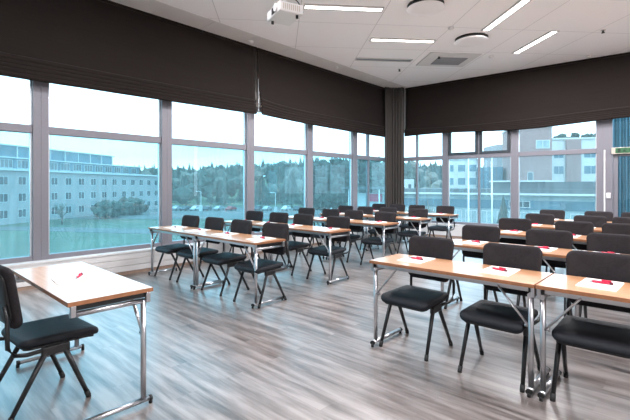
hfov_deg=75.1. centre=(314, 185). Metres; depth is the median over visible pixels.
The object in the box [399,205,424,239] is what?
chair
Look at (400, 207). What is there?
chair
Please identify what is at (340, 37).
ceiling
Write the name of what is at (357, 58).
recessed light
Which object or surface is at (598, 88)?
blind
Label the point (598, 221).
chair
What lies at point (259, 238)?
notepad
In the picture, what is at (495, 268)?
pen
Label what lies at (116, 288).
folding table
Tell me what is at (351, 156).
window
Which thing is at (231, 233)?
notepad
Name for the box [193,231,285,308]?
folding table
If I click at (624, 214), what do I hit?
chair
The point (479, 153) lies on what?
window
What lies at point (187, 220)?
chair
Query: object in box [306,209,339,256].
chair
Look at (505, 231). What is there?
notepad
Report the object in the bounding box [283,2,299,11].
vent
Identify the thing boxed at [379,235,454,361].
chair
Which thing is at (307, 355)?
floor
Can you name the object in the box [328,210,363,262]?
chair
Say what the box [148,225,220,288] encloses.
folding table
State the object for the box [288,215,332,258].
folding table
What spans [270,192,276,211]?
street lamp
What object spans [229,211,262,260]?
chair
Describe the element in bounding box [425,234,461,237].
trim
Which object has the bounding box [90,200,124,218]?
tree
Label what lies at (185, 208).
car
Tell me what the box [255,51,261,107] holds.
wall
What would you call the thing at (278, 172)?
evergreen forest
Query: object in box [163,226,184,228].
notepad
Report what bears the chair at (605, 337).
on the floor
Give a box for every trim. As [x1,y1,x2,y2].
[17,234,380,290]
[110,0,404,87]
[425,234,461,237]
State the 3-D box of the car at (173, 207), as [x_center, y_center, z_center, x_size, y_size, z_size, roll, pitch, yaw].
[-44.751,7.111,132.002,1.760,1.441,4.291,0,0,8]
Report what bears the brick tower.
on the ground
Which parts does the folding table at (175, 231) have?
leg, long rail, leg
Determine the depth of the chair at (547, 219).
6.98 m
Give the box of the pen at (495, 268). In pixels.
[489,267,507,271]
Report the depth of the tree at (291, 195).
148.62 m
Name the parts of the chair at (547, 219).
backrest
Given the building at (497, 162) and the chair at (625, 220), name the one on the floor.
the chair at (625, 220)
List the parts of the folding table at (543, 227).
long rail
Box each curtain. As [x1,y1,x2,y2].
[385,87,403,233]
[613,117,629,216]
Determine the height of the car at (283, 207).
1.441 m
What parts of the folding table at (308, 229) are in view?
long rail, leg, rail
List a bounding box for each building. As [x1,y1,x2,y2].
[0,143,157,224]
[404,180,595,223]
[450,158,477,187]
[477,167,502,187]
[484,145,501,166]
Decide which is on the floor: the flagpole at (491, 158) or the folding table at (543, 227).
the folding table at (543, 227)
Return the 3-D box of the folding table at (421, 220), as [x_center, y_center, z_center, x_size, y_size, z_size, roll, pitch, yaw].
[1.722,1.025,8.576,1.315,0.750,0.498,0,0,43]
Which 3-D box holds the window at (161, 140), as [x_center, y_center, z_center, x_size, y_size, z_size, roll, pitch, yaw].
[-3.262,-0.295,6.492,0.144,2.738,1.875,0,0,43]
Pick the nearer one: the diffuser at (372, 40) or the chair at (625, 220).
the chair at (625, 220)
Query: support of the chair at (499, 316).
on the floor
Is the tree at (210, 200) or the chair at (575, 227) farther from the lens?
the tree at (210, 200)
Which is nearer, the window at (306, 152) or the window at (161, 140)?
the window at (161, 140)
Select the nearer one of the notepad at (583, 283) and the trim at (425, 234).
the notepad at (583, 283)
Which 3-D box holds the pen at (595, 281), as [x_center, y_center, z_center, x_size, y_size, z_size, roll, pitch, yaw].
[1.882,0.630,2.715,0.017,0.026,0.155,0,0,-45]
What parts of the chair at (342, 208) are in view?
backrest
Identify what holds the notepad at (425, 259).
on the folding table at (523, 280)
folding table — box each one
[12,262,152,419]
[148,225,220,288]
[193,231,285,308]
[224,220,286,266]
[271,224,350,284]
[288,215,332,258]
[319,213,375,248]
[325,219,398,259]
[357,211,407,243]
[365,215,431,250]
[369,254,552,397]
[398,212,458,243]
[441,239,573,314]
[500,230,586,249]
[531,224,601,232]
[535,273,629,401]
[554,219,611,223]
[575,250,629,315]
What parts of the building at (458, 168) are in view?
pane, pane, pane, pane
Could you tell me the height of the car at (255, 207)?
1.441 m
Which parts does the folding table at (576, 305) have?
leg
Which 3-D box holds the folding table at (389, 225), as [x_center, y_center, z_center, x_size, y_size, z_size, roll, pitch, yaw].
[0.837,1.025,7.533,1.315,0.750,0.498,0,0,43]
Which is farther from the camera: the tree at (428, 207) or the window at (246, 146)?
the tree at (428, 207)
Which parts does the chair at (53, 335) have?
leg, backrest, leg, seat, leg, leg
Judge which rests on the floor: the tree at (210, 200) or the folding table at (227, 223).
the folding table at (227, 223)
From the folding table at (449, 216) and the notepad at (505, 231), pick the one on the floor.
the folding table at (449, 216)
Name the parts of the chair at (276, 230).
leg, seat, leg, backrest, leg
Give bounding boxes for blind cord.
[258,79,258,115]
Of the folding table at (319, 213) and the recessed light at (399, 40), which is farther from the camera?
the folding table at (319, 213)
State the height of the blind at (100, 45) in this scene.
1.433 m
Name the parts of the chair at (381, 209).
seat, backrest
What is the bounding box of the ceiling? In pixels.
[155,0,629,89]
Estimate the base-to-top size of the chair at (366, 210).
0.925 m
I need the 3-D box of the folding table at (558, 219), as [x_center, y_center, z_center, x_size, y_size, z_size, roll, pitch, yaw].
[4.816,1.025,7.698,1.315,0.750,0.498,0,0,43]
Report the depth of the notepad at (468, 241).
4.68 m
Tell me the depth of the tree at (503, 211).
35.83 m
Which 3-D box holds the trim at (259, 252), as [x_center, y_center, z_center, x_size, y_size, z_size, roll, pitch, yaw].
[-2.509,1.375,7.120,0.130,0.050,13.850,0,0,43]
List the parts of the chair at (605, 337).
leg, leg, seat, backrest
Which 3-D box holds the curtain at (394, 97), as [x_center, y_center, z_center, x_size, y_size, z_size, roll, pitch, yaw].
[2.279,-0.730,11.810,0.568,4.200,0.193,0,0,-4]
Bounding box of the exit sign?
[611,147,629,153]
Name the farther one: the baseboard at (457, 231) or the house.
the house
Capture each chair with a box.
[0,265,98,419]
[154,215,199,279]
[176,217,224,281]
[201,219,252,295]
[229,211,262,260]
[233,222,289,308]
[252,212,288,264]
[275,214,313,275]
[287,208,314,254]
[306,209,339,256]
[306,216,350,283]
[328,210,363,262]
[336,205,352,246]
[344,206,373,249]
[360,211,396,264]
[361,203,385,237]
[367,207,397,250]
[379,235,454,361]
[381,204,405,240]
[397,208,428,253]
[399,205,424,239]
[427,206,454,238]
[444,225,499,308]
[458,243,542,392]
[499,218,531,244]
[516,229,572,316]
[525,213,554,271]
[540,209,564,224]
[549,221,593,295]
[550,250,629,401]
[573,215,606,227]
[579,233,629,317]
[584,211,612,221]
[602,223,629,234]
[612,217,629,223]
[621,212,629,216]
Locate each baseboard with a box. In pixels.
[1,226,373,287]
[404,221,463,236]
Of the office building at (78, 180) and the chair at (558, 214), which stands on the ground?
the office building at (78, 180)
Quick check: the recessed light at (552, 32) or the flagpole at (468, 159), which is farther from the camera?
the flagpole at (468, 159)
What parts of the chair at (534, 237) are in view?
leg, leg, backrest, leg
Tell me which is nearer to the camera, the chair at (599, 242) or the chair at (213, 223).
the chair at (599, 242)
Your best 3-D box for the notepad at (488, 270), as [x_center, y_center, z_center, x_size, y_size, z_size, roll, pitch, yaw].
[1.411,0.646,3.132,0.216,0.006,0.304,0,0,42]
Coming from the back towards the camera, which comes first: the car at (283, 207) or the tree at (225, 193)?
the tree at (225, 193)
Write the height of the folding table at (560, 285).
0.750 m
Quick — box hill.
[172,176,430,204]
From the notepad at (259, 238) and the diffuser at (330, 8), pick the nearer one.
the notepad at (259, 238)
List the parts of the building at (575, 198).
pane, pane, pane, pane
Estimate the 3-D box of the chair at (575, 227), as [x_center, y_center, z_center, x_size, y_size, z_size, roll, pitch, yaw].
[3.327,0.936,5.317,0.469,0.925,0.567,0,0,39]
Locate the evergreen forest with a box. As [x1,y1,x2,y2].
[123,156,483,204]
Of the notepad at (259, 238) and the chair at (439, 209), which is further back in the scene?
the chair at (439, 209)
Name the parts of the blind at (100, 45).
head rail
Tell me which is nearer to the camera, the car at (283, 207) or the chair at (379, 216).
the chair at (379, 216)
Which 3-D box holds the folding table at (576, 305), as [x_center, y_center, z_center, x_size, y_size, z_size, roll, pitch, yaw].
[3.019,1.025,3.521,1.315,0.750,0.498,0,0,43]
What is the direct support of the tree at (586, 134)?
on the ground
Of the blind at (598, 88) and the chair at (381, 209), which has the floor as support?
the chair at (381, 209)
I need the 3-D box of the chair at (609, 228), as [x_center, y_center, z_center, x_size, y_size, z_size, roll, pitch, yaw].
[3.729,0.936,4.981,0.469,0.925,0.567,0,0,40]
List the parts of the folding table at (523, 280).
leg, long rail, leg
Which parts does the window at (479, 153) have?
opening sash, opening sash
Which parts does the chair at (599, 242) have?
leg, leg, backrest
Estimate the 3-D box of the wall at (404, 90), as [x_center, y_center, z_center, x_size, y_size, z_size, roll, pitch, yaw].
[7.041,-0.725,8.804,12.600,4.250,0.280,0,0,38]
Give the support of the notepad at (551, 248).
on the folding table at (559, 254)
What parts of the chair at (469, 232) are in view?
leg, leg, backrest, leg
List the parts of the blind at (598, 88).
head rail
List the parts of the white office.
pane, pane, pane, pane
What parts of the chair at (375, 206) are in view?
backrest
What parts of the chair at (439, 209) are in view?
seat, backrest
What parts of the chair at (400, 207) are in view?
backrest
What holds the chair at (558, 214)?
on the floor
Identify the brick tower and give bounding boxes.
[501,126,552,180]
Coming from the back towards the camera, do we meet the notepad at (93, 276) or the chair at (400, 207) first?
the chair at (400, 207)
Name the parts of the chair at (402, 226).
seat, backrest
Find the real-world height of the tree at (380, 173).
13.818 m
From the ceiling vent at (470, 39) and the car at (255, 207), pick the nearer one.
the ceiling vent at (470, 39)
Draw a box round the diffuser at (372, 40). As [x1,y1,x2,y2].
[371,39,433,42]
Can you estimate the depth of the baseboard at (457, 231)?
11.24 m
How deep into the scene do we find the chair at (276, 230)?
5.04 m
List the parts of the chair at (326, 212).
seat, backrest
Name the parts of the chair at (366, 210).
backrest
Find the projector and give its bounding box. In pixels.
[267,1,302,25]
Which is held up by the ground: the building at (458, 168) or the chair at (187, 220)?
the building at (458, 168)
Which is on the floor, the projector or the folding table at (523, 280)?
the folding table at (523, 280)
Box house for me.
[404,179,413,187]
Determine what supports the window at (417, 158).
in the wall at (404, 90)
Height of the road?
0.050 m
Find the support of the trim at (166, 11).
attached to the wall at (256, 80)
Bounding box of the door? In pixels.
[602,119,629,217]
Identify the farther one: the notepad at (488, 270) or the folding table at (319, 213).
the folding table at (319, 213)
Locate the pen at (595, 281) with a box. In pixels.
[586,280,613,284]
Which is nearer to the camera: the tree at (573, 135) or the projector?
the projector
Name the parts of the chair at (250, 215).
backrest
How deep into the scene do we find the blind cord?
8.40 m
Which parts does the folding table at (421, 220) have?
long rail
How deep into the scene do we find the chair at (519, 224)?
5.99 m
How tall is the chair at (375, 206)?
0.925 m
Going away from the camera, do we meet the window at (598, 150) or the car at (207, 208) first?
the window at (598, 150)
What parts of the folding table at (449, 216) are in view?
long rail, leg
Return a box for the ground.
[0,205,347,257]
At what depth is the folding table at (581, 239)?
5.49 m
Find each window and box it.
[0,80,40,264]
[41,82,166,259]
[167,101,250,244]
[251,107,309,234]
[310,125,354,226]
[355,133,384,209]
[404,130,444,222]
[445,130,513,226]
[514,120,601,217]
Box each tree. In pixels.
[53,202,66,224]
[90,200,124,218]
[119,196,149,214]
[181,195,191,204]
[192,194,202,203]
[205,194,214,203]
[220,193,227,203]
[254,176,270,205]
[281,170,302,204]
[302,159,340,212]
[321,158,348,208]
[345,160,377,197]
[359,162,383,192]
[422,200,441,219]
[496,196,507,223]
[553,133,568,137]
[569,132,579,137]
[581,133,595,136]
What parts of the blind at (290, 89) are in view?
head rail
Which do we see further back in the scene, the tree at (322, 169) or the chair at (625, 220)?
the tree at (322, 169)
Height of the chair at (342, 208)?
0.925 m
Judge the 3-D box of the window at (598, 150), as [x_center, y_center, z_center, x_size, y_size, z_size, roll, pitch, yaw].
[5.733,-0.295,9.745,1.800,2.738,0.144,0,0,38]
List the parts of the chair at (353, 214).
seat, backrest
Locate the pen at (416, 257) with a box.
[408,256,422,259]
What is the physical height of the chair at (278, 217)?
0.925 m
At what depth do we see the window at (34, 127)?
5.71 m
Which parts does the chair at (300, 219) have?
leg, seat, backrest, leg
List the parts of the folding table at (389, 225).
long rail, leg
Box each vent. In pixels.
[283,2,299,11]
[407,0,444,15]
[416,52,481,66]
[454,33,488,46]
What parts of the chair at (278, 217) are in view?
backrest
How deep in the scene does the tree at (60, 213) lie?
83.70 m
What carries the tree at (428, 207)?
on the ground
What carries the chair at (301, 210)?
on the floor
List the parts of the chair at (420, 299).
leg, leg, seat, leg, backrest, leg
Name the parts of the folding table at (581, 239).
long rail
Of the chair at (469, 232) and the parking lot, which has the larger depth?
the parking lot
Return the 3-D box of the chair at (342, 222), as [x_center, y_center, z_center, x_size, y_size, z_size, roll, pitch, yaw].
[0.220,0.936,6.229,0.469,0.925,0.567,0,0,40]
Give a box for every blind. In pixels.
[0,0,256,113]
[256,48,384,136]
[404,52,629,136]
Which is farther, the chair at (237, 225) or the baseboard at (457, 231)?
the baseboard at (457, 231)
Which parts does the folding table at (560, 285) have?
leg, rail, long rail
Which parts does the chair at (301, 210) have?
backrest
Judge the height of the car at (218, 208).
1.441 m
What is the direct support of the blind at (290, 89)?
hanging from the ceiling
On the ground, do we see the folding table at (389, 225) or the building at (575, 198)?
the building at (575, 198)
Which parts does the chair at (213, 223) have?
leg, seat, backrest, leg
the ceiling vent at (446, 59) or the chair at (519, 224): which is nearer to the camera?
the chair at (519, 224)
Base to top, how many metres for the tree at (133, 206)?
5.762 m
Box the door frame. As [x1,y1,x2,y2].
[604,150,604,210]
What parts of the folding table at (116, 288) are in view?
rail, leg, rail, leg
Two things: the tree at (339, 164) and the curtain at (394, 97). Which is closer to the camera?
the curtain at (394, 97)
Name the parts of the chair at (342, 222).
leg, leg, seat, leg, backrest, leg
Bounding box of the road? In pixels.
[0,226,254,234]
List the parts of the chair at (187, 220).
leg, seat, leg, backrest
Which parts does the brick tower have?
pane, pane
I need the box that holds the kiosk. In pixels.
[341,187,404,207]
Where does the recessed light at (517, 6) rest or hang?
in the ceiling
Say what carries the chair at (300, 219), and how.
on the floor
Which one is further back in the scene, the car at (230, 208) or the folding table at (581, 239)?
the car at (230, 208)
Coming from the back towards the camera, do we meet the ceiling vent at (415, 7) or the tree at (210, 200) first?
the tree at (210, 200)
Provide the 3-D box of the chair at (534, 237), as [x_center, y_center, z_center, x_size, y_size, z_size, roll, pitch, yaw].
[2.366,0.936,4.221,0.469,0.925,0.567,0,0,39]
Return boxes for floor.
[0,234,629,419]
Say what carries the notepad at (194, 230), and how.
on the folding table at (175, 231)
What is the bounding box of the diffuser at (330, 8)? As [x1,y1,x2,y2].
[305,6,381,10]
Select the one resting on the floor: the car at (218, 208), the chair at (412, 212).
the chair at (412, 212)
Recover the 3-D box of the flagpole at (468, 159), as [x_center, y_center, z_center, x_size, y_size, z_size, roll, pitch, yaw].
[14.227,2.430,38.000,0.600,10.940,0.585,0,0,43]
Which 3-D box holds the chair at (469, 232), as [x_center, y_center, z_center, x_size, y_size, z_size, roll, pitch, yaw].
[1.825,0.936,4.718,0.469,0.925,0.567,0,0,42]
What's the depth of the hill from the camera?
181.79 m
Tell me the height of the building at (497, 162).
18.000 m
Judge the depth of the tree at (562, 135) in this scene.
128.47 m
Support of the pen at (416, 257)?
on the notepad at (425, 259)
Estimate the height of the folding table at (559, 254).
0.750 m
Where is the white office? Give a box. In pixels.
[552,137,595,181]
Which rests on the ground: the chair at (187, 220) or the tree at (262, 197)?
the tree at (262, 197)
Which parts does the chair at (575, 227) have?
backrest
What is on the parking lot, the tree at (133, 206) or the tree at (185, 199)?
the tree at (185, 199)
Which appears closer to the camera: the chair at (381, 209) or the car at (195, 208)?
the chair at (381, 209)
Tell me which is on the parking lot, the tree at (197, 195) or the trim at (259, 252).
the tree at (197, 195)
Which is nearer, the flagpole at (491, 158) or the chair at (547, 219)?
the chair at (547, 219)
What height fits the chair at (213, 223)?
0.925 m
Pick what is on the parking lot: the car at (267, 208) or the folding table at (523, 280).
the car at (267, 208)
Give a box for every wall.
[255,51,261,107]
[404,90,405,129]
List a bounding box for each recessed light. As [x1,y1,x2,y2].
[303,4,383,12]
[355,57,412,61]
[369,37,435,43]
[481,0,531,30]
[512,30,559,53]
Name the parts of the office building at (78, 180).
pane, pane, pane, pane, pane, pane, pane, pane, pane, pane, pane, pane, pane, pane, pane, pane, pane, pane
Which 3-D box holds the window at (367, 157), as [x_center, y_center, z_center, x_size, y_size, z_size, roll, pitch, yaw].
[1.627,-0.293,11.780,0.144,2.734,1.730,0,0,43]
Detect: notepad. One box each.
[51,273,107,284]
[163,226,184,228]
[184,229,208,231]
[211,232,238,235]
[246,237,275,240]
[317,228,339,229]
[397,256,435,263]
[460,240,486,244]
[478,266,520,275]
[501,230,521,232]
[540,246,557,251]
[575,278,623,291]
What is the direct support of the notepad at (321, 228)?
on the folding table at (308, 229)
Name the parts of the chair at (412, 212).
seat, backrest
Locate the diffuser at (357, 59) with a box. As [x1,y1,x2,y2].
[357,59,410,60]
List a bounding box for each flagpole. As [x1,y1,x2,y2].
[468,159,468,221]
[491,158,492,222]
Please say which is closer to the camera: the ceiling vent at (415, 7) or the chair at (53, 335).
the chair at (53, 335)
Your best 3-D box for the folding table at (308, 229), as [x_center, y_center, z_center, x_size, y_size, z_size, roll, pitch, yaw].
[-0.115,1.025,6.418,1.315,0.750,0.498,0,0,43]
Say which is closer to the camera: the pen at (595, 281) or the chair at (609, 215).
the pen at (595, 281)
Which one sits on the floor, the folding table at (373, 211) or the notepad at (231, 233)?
the folding table at (373, 211)
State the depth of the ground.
64.14 m
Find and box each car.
[172,206,180,210]
[180,206,191,210]
[190,206,198,210]
[203,206,211,210]
[213,206,224,210]
[225,206,236,210]
[254,206,261,210]
[262,206,271,210]
[281,206,290,210]
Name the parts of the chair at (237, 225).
leg, seat, leg, leg, backrest, leg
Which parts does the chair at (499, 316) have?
leg, leg, seat, backrest, leg, leg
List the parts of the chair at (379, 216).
seat, backrest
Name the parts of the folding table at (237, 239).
leg, long rail, leg, rail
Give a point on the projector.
(282, 12)
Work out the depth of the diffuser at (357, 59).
9.22 m
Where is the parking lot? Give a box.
[63,207,320,218]
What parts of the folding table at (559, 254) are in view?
long rail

